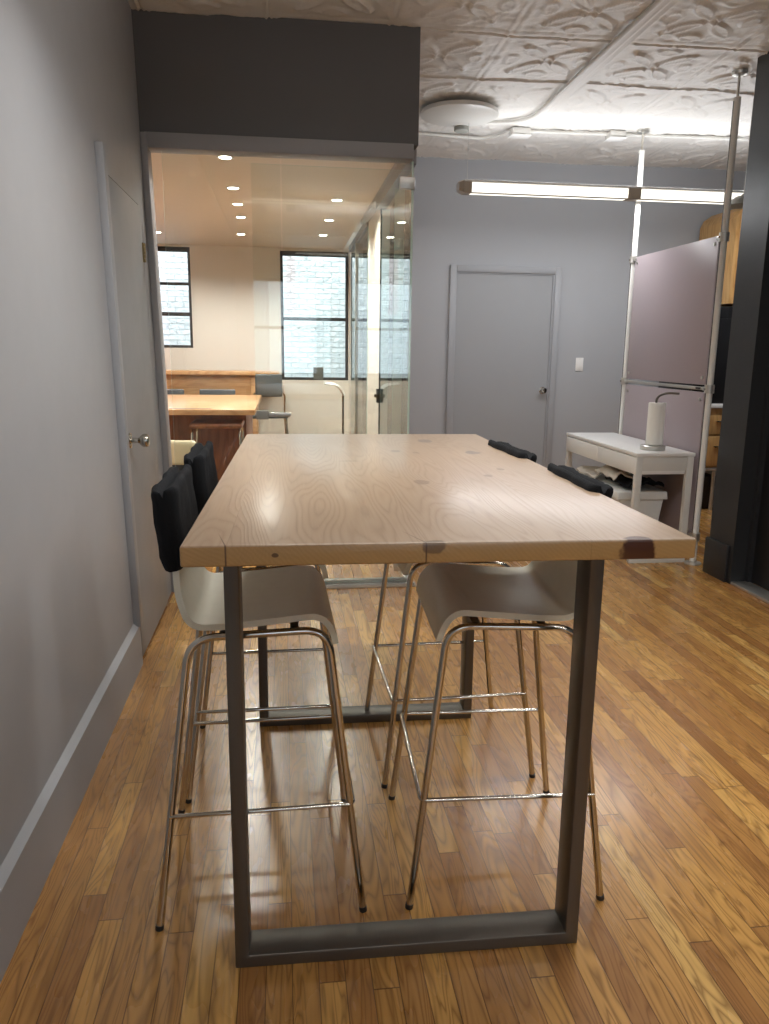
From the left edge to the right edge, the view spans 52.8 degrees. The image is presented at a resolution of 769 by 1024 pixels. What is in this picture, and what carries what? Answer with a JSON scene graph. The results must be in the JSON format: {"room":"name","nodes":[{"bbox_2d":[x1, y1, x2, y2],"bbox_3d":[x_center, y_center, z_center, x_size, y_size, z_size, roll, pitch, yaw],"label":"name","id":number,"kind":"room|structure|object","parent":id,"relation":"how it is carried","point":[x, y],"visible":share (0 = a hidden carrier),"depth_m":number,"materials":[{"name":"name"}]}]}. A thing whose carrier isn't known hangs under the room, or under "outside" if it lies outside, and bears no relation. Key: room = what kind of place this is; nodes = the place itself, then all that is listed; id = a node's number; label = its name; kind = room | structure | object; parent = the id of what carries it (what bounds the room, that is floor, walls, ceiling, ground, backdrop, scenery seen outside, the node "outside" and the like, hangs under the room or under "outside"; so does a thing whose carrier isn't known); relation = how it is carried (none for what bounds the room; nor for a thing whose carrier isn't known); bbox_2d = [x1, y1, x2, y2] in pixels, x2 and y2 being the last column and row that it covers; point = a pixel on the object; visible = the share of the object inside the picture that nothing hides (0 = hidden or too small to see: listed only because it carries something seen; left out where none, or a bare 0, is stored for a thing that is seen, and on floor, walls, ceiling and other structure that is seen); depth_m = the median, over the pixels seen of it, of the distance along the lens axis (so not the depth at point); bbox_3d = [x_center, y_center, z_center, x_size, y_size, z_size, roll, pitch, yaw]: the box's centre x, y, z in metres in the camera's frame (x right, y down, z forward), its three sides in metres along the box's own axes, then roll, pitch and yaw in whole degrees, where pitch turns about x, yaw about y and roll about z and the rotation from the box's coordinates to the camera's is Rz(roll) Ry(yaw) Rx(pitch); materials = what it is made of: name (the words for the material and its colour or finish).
{"room":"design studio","nodes":[
{"label":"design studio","id":0,"kind":"room"},
{"bbox_2d":[0,0,171,866],"bbox_3d":[-0.786,-0.237,0.438,0.158,2.947,7.546,-1,12,-7],"label":"wall","id":1,"kind":"structure","parent":0,"point":[68,73],"depth_m":2.30,"materials":[{"name":"grey paint"}]},
{"bbox_2d":[0,624,142,982],"bbox_3d":[-0.648,1.219,0.198,0.026,0.197,6.450,-1,12,-7],"label":"baseboard","id":2,"kind":"structure","parent":1,"relation":"attached to","point":[25,870],"depth_m":2.11,"materials":[{"name":"grey paint"}]},
{"bbox_2d":[94,141,167,654],"bbox_3d":[-1.089,-0.449,3.514,0.121,2.085,0.851,-1,12,-7],"label":"door","id":3,"kind":"structure","parent":1,"relation":"in","point":[124,252],"depth_m":3.37,"materials":[{"name":"grey paint"}]},
{"bbox_2d":[139,132,173,591],"bbox_3d":[-1.195,-0.732,4.147,0.086,2.388,0.120,-1,12,-7],"label":"trim","id":4,"kind":"structure","parent":1,"relation":"attached to","point":[146,159],"depth_m":4.03,"materials":[{"name":"grey paint"}]},
{"bbox_2d":[157,232,356,433],"bbox_3d":[-2.033,-1.818,8.634,4.600,2.660,0.220,-1,12,-7],"label":"wall","id":5,"kind":"structure","parent":0,"point":[227,311],"depth_m":8.53,"materials":[{"name":"beige paint"}]},
{"bbox_2d":[157,246,192,347],"bbox_3d":[-2.607,-2.326,8.391,1.015,1.060,0.060,-1,12,-7],"label":"window","id":6,"kind":"structure","parent":5,"relation":"in","point":[160,248],"depth_m":8.40,"materials":[{"name":"black metal"}]},
{"bbox_2d":[280,251,347,379],"bbox_3d":[-0.782,-2.181,8.659,0.749,1.390,0.060,-1,12,-7],"label":"window","id":7,"kind":"structure","parent":5,"relation":"in","point":[282,253],"depth_m":8.62,"materials":[{"name":"black metal"}]},
{"bbox_2d":[151,153,394,248],"bbox_3d":[-2.093,-2.440,6.129,3.866,0.060,4.614,-1,12,-7],"label":"ceiling","id":8,"kind":"structure","parent":0,"point":[288,206],"depth_m":5.71,"materials":[{"name":"white paint"}]},
{"bbox_2d":[216,156,233,159],"bbox_3d":[-0.920,-2.045,4.467,0.100,0.005,0.100,-1,12,-7],"label":"recessed light","id":9,"kind":"object","parent":8,"relation":"in","point":[218,157],"visible":0.91,"depth_m":4.46,"materials":[{"name":"white paint"}]},
{"bbox_2d":[226,187,239,189],"bbox_3d":[-1.041,-2.225,5.320,0.100,0.005,0.100,-1,12,-7],"label":"recessed light","id":10,"kind":"object","parent":8,"relation":"in","point":[229,188],"visible":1,"depth_m":5.32,"materials":[{"name":"white paint"}]},
{"bbox_2d":[231,203,243,205],"bbox_3d":[-1.121,-2.349,5.911,0.100,0.005,0.100,-1,12,-7],"label":"recessed light","id":11,"kind":"object","parent":8,"relation":"in","point":[234,204],"visible":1,"depth_m":5.91,"materials":[{"name":"white paint"}]},
{"bbox_2d":[330,199,343,201],"bbox_3d":[-0.350,-2.296,5.704,0.100,0.005,0.100,-1,12,-7],"label":"recessed light","id":12,"kind":"object","parent":8,"relation":"in","point":[333,200],"visible":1,"depth_m":5.70,"materials":[{"name":"white paint"}]},
{"bbox_2d":[131,9,420,149],"bbox_3d":[-0.578,-2.187,3.942,1.512,0.559,0.120,-1,12,-7],"label":"wall","id":13,"kind":"structure","parent":0,"point":[196,74],"depth_m":3.89,"materials":[{"name":"grey paint"}]},
{"bbox_2d":[161,151,174,449],"bbox_3d":[-0.850,-0.723,4.199,0.596,2.287,0.010,-1,12,-7],"label":"window","id":14,"kind":"structure","parent":13,"relation":"in","point":[161,151],"depth_m":4.09,"materials":[{"name":"clear glass"}]},
{"bbox_2d":[144,131,413,163],"bbox_3d":[-0.530,-1.878,3.996,1.361,0.074,0.112,-1,12,-7],"label":"trim","id":15,"kind":"structure","parent":13,"relation":"attached to","point":[166,142],"depth_m":3.96,"materials":[{"name":"grey paint"}]},
{"bbox_2d":[251,163,414,582],"bbox_3d":[-0.273,-0.687,4.223,0.848,2.232,0.044,-1,12,-7],"label":"door","id":16,"kind":"structure","parent":13,"relation":"in","point":[405,183],"depth_m":4.18,"materials":[{"name":"glass"}]},
{"bbox_2d":[284,162,410,578],"bbox_3d":[-0.212,-0.732,4.280,0.678,2.287,0.010,-1,12,-7],"label":"window","id":17,"kind":"structure","parent":13,"relation":"in","point":[410,162],"depth_m":4.28,"materials":[{"name":"clear glass"}]},
{"bbox_2d":[313,367,322,378],"bbox_3d":[-0.362,-0.761,4.244,0.055,0.065,0.010,-1,12,-7],"label":"glass plate","id":18,"kind":"object","parent":17,"relation":"attached to","point":[317,371],"visible":1,"depth_m":4.24,"materials":[{"name":"glass"}]},
{"bbox_2d":[349,252,350,433],"bbox_3d":[-0.343,-1.673,8.628,0.085,2.420,0.280,-1,12,-7],"label":"wall","id":19,"kind":"structure","parent":0,"point":[349,252],"depth_m":8.58,"materials":[{"name":"beige paint"}]},
{"bbox_2d":[354,221,362,232],"bbox_3d":[0.006,-2.915,7.644,0.634,0.060,1.970,-1,12,-7],"label":"ceiling","id":20,"kind":"structure","parent":0,"point":[359,226],"depth_m":8.13,"materials":[{"name":"white paint"}]},
{"bbox_2d":[324,571,416,588],"bbox_3d":[-0.574,0.267,5.146,1.338,0.040,1.534,-1,12,-7],"label":"trim","id":21,"kind":"structure","parent":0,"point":[347,583],"depth_m":4.47,"materials":[{"name":"metal"}]},
{"bbox_2d":[367,210,379,433],"bbox_3d":[-0.063,-1.154,6.234,0.040,2.388,1.010,-1,12,-7],"label":"wall pier","id":22,"kind":"object","parent":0,"point":[374,223],"visible":0.36,"depth_m":6.23,"materials":[{"name":"beige paint"}]},
{"bbox_2d":[361,163,397,224],"bbox_3d":[-0.014,-2.467,5.318,0.054,0.559,2.524,-1,12,-7],"label":"wall","id":23,"kind":"structure","parent":0,"point":[371,210],"depth_m":5.81,"materials":[{"name":"grey paint"}]},
{"bbox_2d":[349,222,368,251],"bbox_3d":[-0.233,-2.613,7.362,0.060,0.060,1.820,-1,12,-7],"label":"trim","id":24,"kind":"structure","parent":23,"relation":"attached to","point":[363,228],"depth_m":7.23,"materials":[{"name":"grey paint"}]},
{"bbox_2d":[351,227,368,433],"bbox_3d":[-0.256,-1.443,7.626,0.010,2.340,1.740,-1,12,-7],"label":"window","id":25,"kind":"structure","parent":23,"relation":"in","point":[362,245],"depth_m":7.32,"materials":[{"name":"clear glass"}]},
{"bbox_2d":[374,191,394,433],"bbox_3d":[-0.006,-0.940,5.377,0.057,2.322,0.755,-1,12,-7],"label":"window","id":26,"kind":"structure","parent":23,"relation":"in","point":[388,210],"depth_m":5.27,"materials":[{"name":"clear glass"}]},
{"bbox_2d":[376,149,416,209],"bbox_3d":[0.055,-2.044,4.824,0.054,0.074,1.414,-1,12,-7],"label":"trim","id":27,"kind":"structure","parent":23,"relation":"attached to","point":[392,183],"depth_m":4.71,"materials":[{"name":"grey paint"}]},
{"bbox_2d":[392,162,413,433],"bbox_3d":[0.097,-0.811,4.666,0.010,2.282,0.674,-1,12,-7],"label":"window","id":28,"kind":"structure","parent":23,"relation":"in","point":[402,241],"depth_m":4.60,"materials":[{"name":"clear glass"}]},
{"bbox_2d":[0,496,768,1023],"bbox_3d":[0.218,0.770,3.126,8.000,0.100,12.300,-1,12,-7],"label":"floor","id":29,"kind":"structure","parent":0,"point":[679,932],"depth_m":2.19,"materials":[{"name":"brown wood"}]},
{"bbox_2d":[167,389,183,394],"bbox_3d":[-2.192,-0.799,7.939,0.440,0.935,0.445,-1,12,-7],"label":"bar stool","id":30,"kind":"object","parent":29,"relation":"on","point":[169,391],"visible":0.05,"depth_m":7.65,"materials":[{"name":"silver metal"}]},
{"bbox_2d":[171,440,195,470],"bbox_3d":[-1.431,-0.113,5.116,0.500,0.775,0.500,1,12,-1],"label":"chair","id":31,"kind":"object","parent":29,"relation":"on","point":[182,447],"visible":0.06,"depth_m":4.81,"materials":[{"name":"fabric"}]},
{"bbox_2d":[167,394,261,481],"bbox_3d":[-1.880,-0.482,6.535,1.635,0.907,1.880,-1,12,-7],"label":"work table","id":32,"kind":"object","parent":29,"relation":"on","point":[185,409],"visible":0.3,"depth_m":6.09,"materials":[{"name":"beige wood"}]},
{"bbox_2d":[168,408,211,408],"bbox_3d":[-1.441,-0.753,5.647,0.350,0.002,0.035,-1,12,-7],"label":"cable tray","id":33,"kind":"object","parent":32,"relation":"on","point":[168,408],"depth_m":5.65,"materials":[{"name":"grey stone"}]},
{"bbox_2d":[189,419,243,446],"bbox_3d":[-1.260,-0.290,5.899,0.440,0.795,0.430,-1,12,-7],"label":"bar stool","id":34,"kind":"object","parent":29,"relation":"on","point":[197,424],"visible":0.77,"depth_m":5.67,"materials":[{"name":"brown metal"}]},
{"bbox_2d":[199,389,234,394],"bbox_3d":[-1.696,-0.806,8.003,0.440,0.935,0.445,-1,12,-7],"label":"bar stool","id":35,"kind":"object","parent":29,"relation":"on","point":[201,391],"visible":0.05,"depth_m":7.70,"materials":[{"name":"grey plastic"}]},
{"bbox_2d":[166,370,278,433],"bbox_3d":[-2.240,-0.972,8.373,2.200,1.105,0.420,-1,12,-7],"label":"countertop","id":36,"kind":"structure","parent":29,"relation":"on","point":[242,382],"depth_m":8.18,"materials":[{"name":"beige wood"}]},
{"bbox_2d":[166,370,278,374],"bbox_3d":[-2.233,-1.493,8.264,2.200,0.040,0.420,-1,12,-7],"label":"countertop","id":37,"kind":"structure","parent":36,"relation":"on","point":[168,372],"depth_m":8.14,"materials":[{"name":"beige wood"}]},
{"bbox_2d":[151,464,366,931],"bbox_3d":[-0.319,0.418,1.979,0.502,1.048,0.493,-1,12,-8],"label":"bar stool","id":38,"kind":"object","parent":29,"relation":"on","point":[292,594],"visible":0.89,"depth_m":1.81,"materials":[{"name":"white plastic"}]},
{"bbox_2d":[184,441,341,803],"bbox_3d":[-0.378,0.311,2.489,0.502,1.048,0.492,-1,12,-8],"label":"bar stool","id":39,"kind":"object","parent":29,"relation":"on","point":[200,458],"visible":0.28,"depth_m":2.30,"materials":[{"name":"silver metal"}]},
{"bbox_2d":[253,374,288,433],"bbox_3d":[-1.172,-0.849,7.846,0.440,1.095,0.445,-1,12,-10],"label":"bar stool","id":40,"kind":"object","parent":29,"relation":"on","point":[266,385],"visible":0.42,"depth_m":7.55,"materials":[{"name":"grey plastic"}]},
{"bbox_2d":[324,382,344,433],"bbox_3d":[-0.426,-0.700,7.317,0.287,1.049,0.250,-1,12,-7],"label":"stand","id":41,"kind":"object","parent":29,"relation":"on","point":[325,383],"visible":0.47,"depth_m":7.23,"materials":[{"name":"white paint"}]},
{"bbox_2d":[354,243,356,433],"bbox_3d":[-0.280,-1.474,7.823,0.040,2.360,0.060,-1,12,-7],"label":"trim","id":42,"kind":"structure","parent":29,"relation":"on","point":[355,243],"depth_m":7.74,"materials":[{"name":"metal"}]},
{"bbox_2d":[180,434,695,967],"bbox_3d":[0.006,0.379,2.233,0.880,1.026,1.709,-1,12,-6],"label":"bar table","id":43,"kind":"object","parent":29,"relation":"on","point":[281,499],"visible":0.91,"depth_m":1.69,"materials":[{"name":"brown wood"}]},
{"bbox_2d":[365,439,536,788],"bbox_3d":[0.210,0.298,2.583,0.502,1.048,0.492,-1,12,-8],"label":"bar stool","id":44,"kind":"object","parent":29,"relation":"on","point":[505,447],"visible":0.25,"depth_m":2.42,"materials":[{"name":"silver metal"}]},
{"bbox_2d":[388,463,612,909],"bbox_3d":[0.288,0.411,2.046,0.502,1.048,0.492,0,12,-5],"label":"bar stool","id":45,"kind":"object","parent":29,"relation":"on","point":[538,592],"visible":0.73,"depth_m":1.92,"materials":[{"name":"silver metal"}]},
{"bbox_2d":[579,472,667,520],"bbox_3d":[1.663,-0.007,5.608,0.353,0.440,0.868,-1,12,-7],"label":"storage bin","id":46,"kind":"object","parent":29,"relation":"on","point":[651,498],"visible":0.29,"depth_m":5.19,"materials":[{"name":"white plastic"}]},
{"bbox_2d":[576,466,602,478],"bbox_3d":[1.599,-0.303,5.759,0.245,0.063,0.340,-1,12,-7],"label":"bag","id":47,"kind":"object","parent":46,"relation":"on","point":[590,470],"visible":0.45,"depth_m":5.77,"materials":[{"name":"beige paper"}]},
{"bbox_2d":[605,472,663,487],"bbox_3d":[1.728,-0.226,5.370,0.250,0.081,0.400,-1,12,-7],"label":"cloth bag","id":48,"kind":"object","parent":46,"relation":"on","point":[626,482],"visible":0.51,"depth_m":5.26,"materials":[{"name":"black fabric"}]},
{"bbox_2d":[595,465,632,480],"bbox_3d":[1.614,-0.280,5.421,0.160,0.063,0.379,0,12,-4],"label":"newspaper","id":49,"kind":"object","parent":48,"relation":"on","point":[608,471],"visible":0.94,"depth_m":5.36,"materials":[{"name":"beige paper"}]},
{"bbox_2d":[565,432,695,562],"bbox_3d":[1.707,-0.148,5.600,0.395,0.722,1.260,-1,12,-7],"label":"console desk","id":50,"kind":"object","parent":29,"relation":"on","point":[622,452],"visible":0.7,"depth_m":5.04,"materials":[{"name":"white paint"}]},
{"bbox_2d":[640,392,679,450],"bbox_3d":[1.787,-0.595,5.053,0.208,0.378,0.160,-1,12,-7],"label":"paper towel holder","id":51,"kind":"object","parent":50,"relation":"on","point":[654,431],"visible":1,"depth_m":5.02,"materials":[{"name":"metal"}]},
{"bbox_2d":[618,69,747,565],"bbox_3d":[1.953,-1.229,5.361,0.110,2.941,1.345,-1,12,-7],"label":"screen","id":52,"kind":"object","parent":29,"relation":"on","point":[675,293],"visible":0.77,"depth_m":5.21,"materials":[{"name":"silver metal"}]},
{"bbox_2d":[637,128,649,134],"bbox_3d":[1.893,-2.780,5.662,0.088,0.030,0.088,-1,12,-7],"label":"ceiling mount","id":53,"kind":"object","parent":52,"relation":"on","point":[643,131],"depth_m":5.64,"materials":[{"name":"metal"}]},
{"bbox_2d":[732,69,747,76],"bbox_3d":[2.049,-2.527,4.464,0.088,0.030,0.088,-1,12,-7],"label":"ceiling mount","id":54,"kind":"object","parent":52,"relation":"on","point":[738,72],"depth_m":4.44,"materials":[{"name":"metal"}]},
{"bbox_2d":[701,473,715,508],"bbox_3d":[2.755,-0.196,6.921,0.278,0.300,0.278,-1,12,-7],"label":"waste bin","id":55,"kind":"object","parent":29,"relation":"on","point":[707,477],"visible":0.18,"depth_m":6.81,"materials":[{"name":"plastic"}]},
{"bbox_2d":[705,468,715,470],"bbox_3d":[2.936,-0.428,6.979,0.800,0.025,0.580,-1,12,-7],"label":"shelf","id":56,"kind":"object","parent":29,"relation":"attached to","point":[706,469],"depth_m":6.68,"materials":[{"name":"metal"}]},
{"bbox_2d":[705,404,722,509],"bbox_3d":[2.937,-0.523,6.959,0.840,0.930,0.620,-1,12,-7],"label":"drawer unit","id":57,"kind":"object","parent":29,"relation":"on","point":[716,409],"visible":0.23,"depth_m":6.63,"materials":[{"name":"brown wood"}]},
{"bbox_2d":[711,404,722,407],"bbox_3d":[2.943,-0.961,6.867,0.840,0.035,0.620,-1,12,-7],"label":"countertop","id":58,"kind":"structure","parent":29,"relation":"on","point":[712,405],"depth_m":6.54,"materials":[{"name":"white paint"}]},
{"bbox_2d":[128,0,768,170],"bbox_3d":[1.627,-2.013,1.648,5.300,0.149,10.410,-1,12,-7],"label":"ceiling","id":59,"kind":"structure","parent":0,"point":[671,74],"depth_m":4.39,"materials":[{"name":"paint"}]},
{"bbox_2d":[421,99,498,126],"bbox_3d":[0.506,-2.689,5.228,0.524,0.035,0.524,-1,12,-7],"label":"ceiling disc","id":60,"kind":"object","parent":59,"relation":"attached to","point":[448,113],"visible":1,"depth_m":5.16,"materials":[{"name":"white plastic"}]},
{"bbox_2d":[419,129,510,139],"bbox_3d":[0.449,-2.822,5.786,0.976,0.021,0.232,1,12,2],"label":"conduit","id":61,"kind":"object","parent":59,"relation":"attached to","point":[509,130],"visible":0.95,"depth_m":5.82,"materials":[{"name":"white metal"}]},
{"bbox_2d":[482,0,662,124],"bbox_3d":[1.131,-2.218,2.932,0.438,0.025,5.313,-1,12,-7],"label":"conduit","id":62,"kind":"object","parent":59,"relation":"attached to","point":[655,3],"visible":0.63,"depth_m":4.35,"materials":[{"name":"white metal"}]},
{"bbox_2d":[454,125,743,203],"bbox_3d":[1.759,-2.521,5.616,2.544,0.512,0.216,-1,12,-7],"label":"pendant lamp","id":63,"kind":"object","parent":59,"relation":"hanging from","point":[467,186],"visible":0.88,"depth_m":5.52,"materials":[{"name":"glowing white diffuser"},{"name":"taupe metal"}]},
{"bbox_2d":[508,127,748,141],"bbox_3d":[2.200,-2.785,5.773,2.579,0.054,0.125,0,12,-5],"label":"conduit","id":64,"kind":"object","parent":59,"relation":"attached to","point":[516,132],"visible":1,"depth_m":5.71,"materials":[{"name":"white metal"}]},
{"bbox_2d":[731,98,753,208],"bbox_3d":[2.346,-2.315,4.990,0.204,0.647,0.204,-1,12,-7],"label":"pendant lamp","id":65,"kind":"object","parent":59,"relation":"hanging from","point":[737,202],"visible":0.41,"depth_m":5.00,"materials":[{"name":"white metal"}]},
{"bbox_2d":[409,156,745,475],"bbox_3d":[1.729,-1.602,7.069,3.738,2.967,0.120,-1,12,-7],"label":"wall","id":66,"kind":"structure","parent":0,"point":[590,240],"depth_m":6.85,"materials":[{"name":"grey paint"}]},
{"bbox_2d":[445,265,561,467],"bbox_3d":[1.062,-1.136,6.979,1.007,2.075,0.075,-1,12,-7],"label":"door","id":67,"kind":"structure","parent":66,"relation":"in","point":[503,328],"depth_m":6.95,"materials":[{"name":"grey paint"}]},
{"bbox_2d":[575,358,583,370],"bbox_3d":[1.778,-1.346,7.061,0.072,0.120,0.011,-1,12,-7],"label":"light switch","id":68,"kind":"object","parent":66,"relation":"attached to","point":[579,361],"visible":1,"depth_m":7.06,"materials":[{"name":"white paint"}]},
{"bbox_2d":[699,209,742,306],"bbox_3d":[3.145,-2.224,6.722,0.580,0.840,0.598,-1,12,-7],"label":"upper cabinet","id":69,"kind":"object","parent":66,"relation":"attached to","point":[711,227],"visible":0.35,"depth_m":6.49,"materials":[{"name":"brown wood"}]},
{"bbox_2d":[658,306,732,403],"bbox_3d":[2.947,-1.372,6.792,0.800,0.800,0.600,-1,12,-7],"label":"backsplash","id":70,"kind":"structure","parent":0,"point":[726,312],"depth_m":6.49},
{"bbox_2d":[710,51,768,583],"bbox_3d":[2.634,-0.292,0.900,0.220,2.947,7.600,-1,12,-7],"label":"wall","id":71,"kind":"structure","parent":0,"point":[748,351],"depth_m":4.43,"materials":[{"name":"black paint"}]},
{"bbox_2d":[702,536,729,581],"bbox_3d":[2.032,0.287,4.747,0.018,0.225,0.245,-1,12,-7],"label":"trim","id":72,"kind":"structure","parent":71,"relation":"attached to","point":[716,553],"depth_m":4.72,"materials":[{"name":"black paint"}]},
{"bbox_2d":[730,361,768,603],"bbox_3d":[2.229,-0.471,3.815,0.160,2.095,1.235,-1,12,-7],"label":"door","id":73,"kind":"structure","parent":71,"relation":"in","point":[757,561],"depth_m":4.47,"materials":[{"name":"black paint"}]},
{"label":"outside","id":74,"kind":"structure","parent":0,"visible":0},
{"bbox_2d":[158,252,344,376],"bbox_3d":[-1.672,-2.312,9.700,5.600,5.200,0.200,-1,12,-7],"label":"wall","id":75,"kind":"structure","parent":74,"point":[312,286],"depth_m":9.62,"materials":[{"name":"white paint"}]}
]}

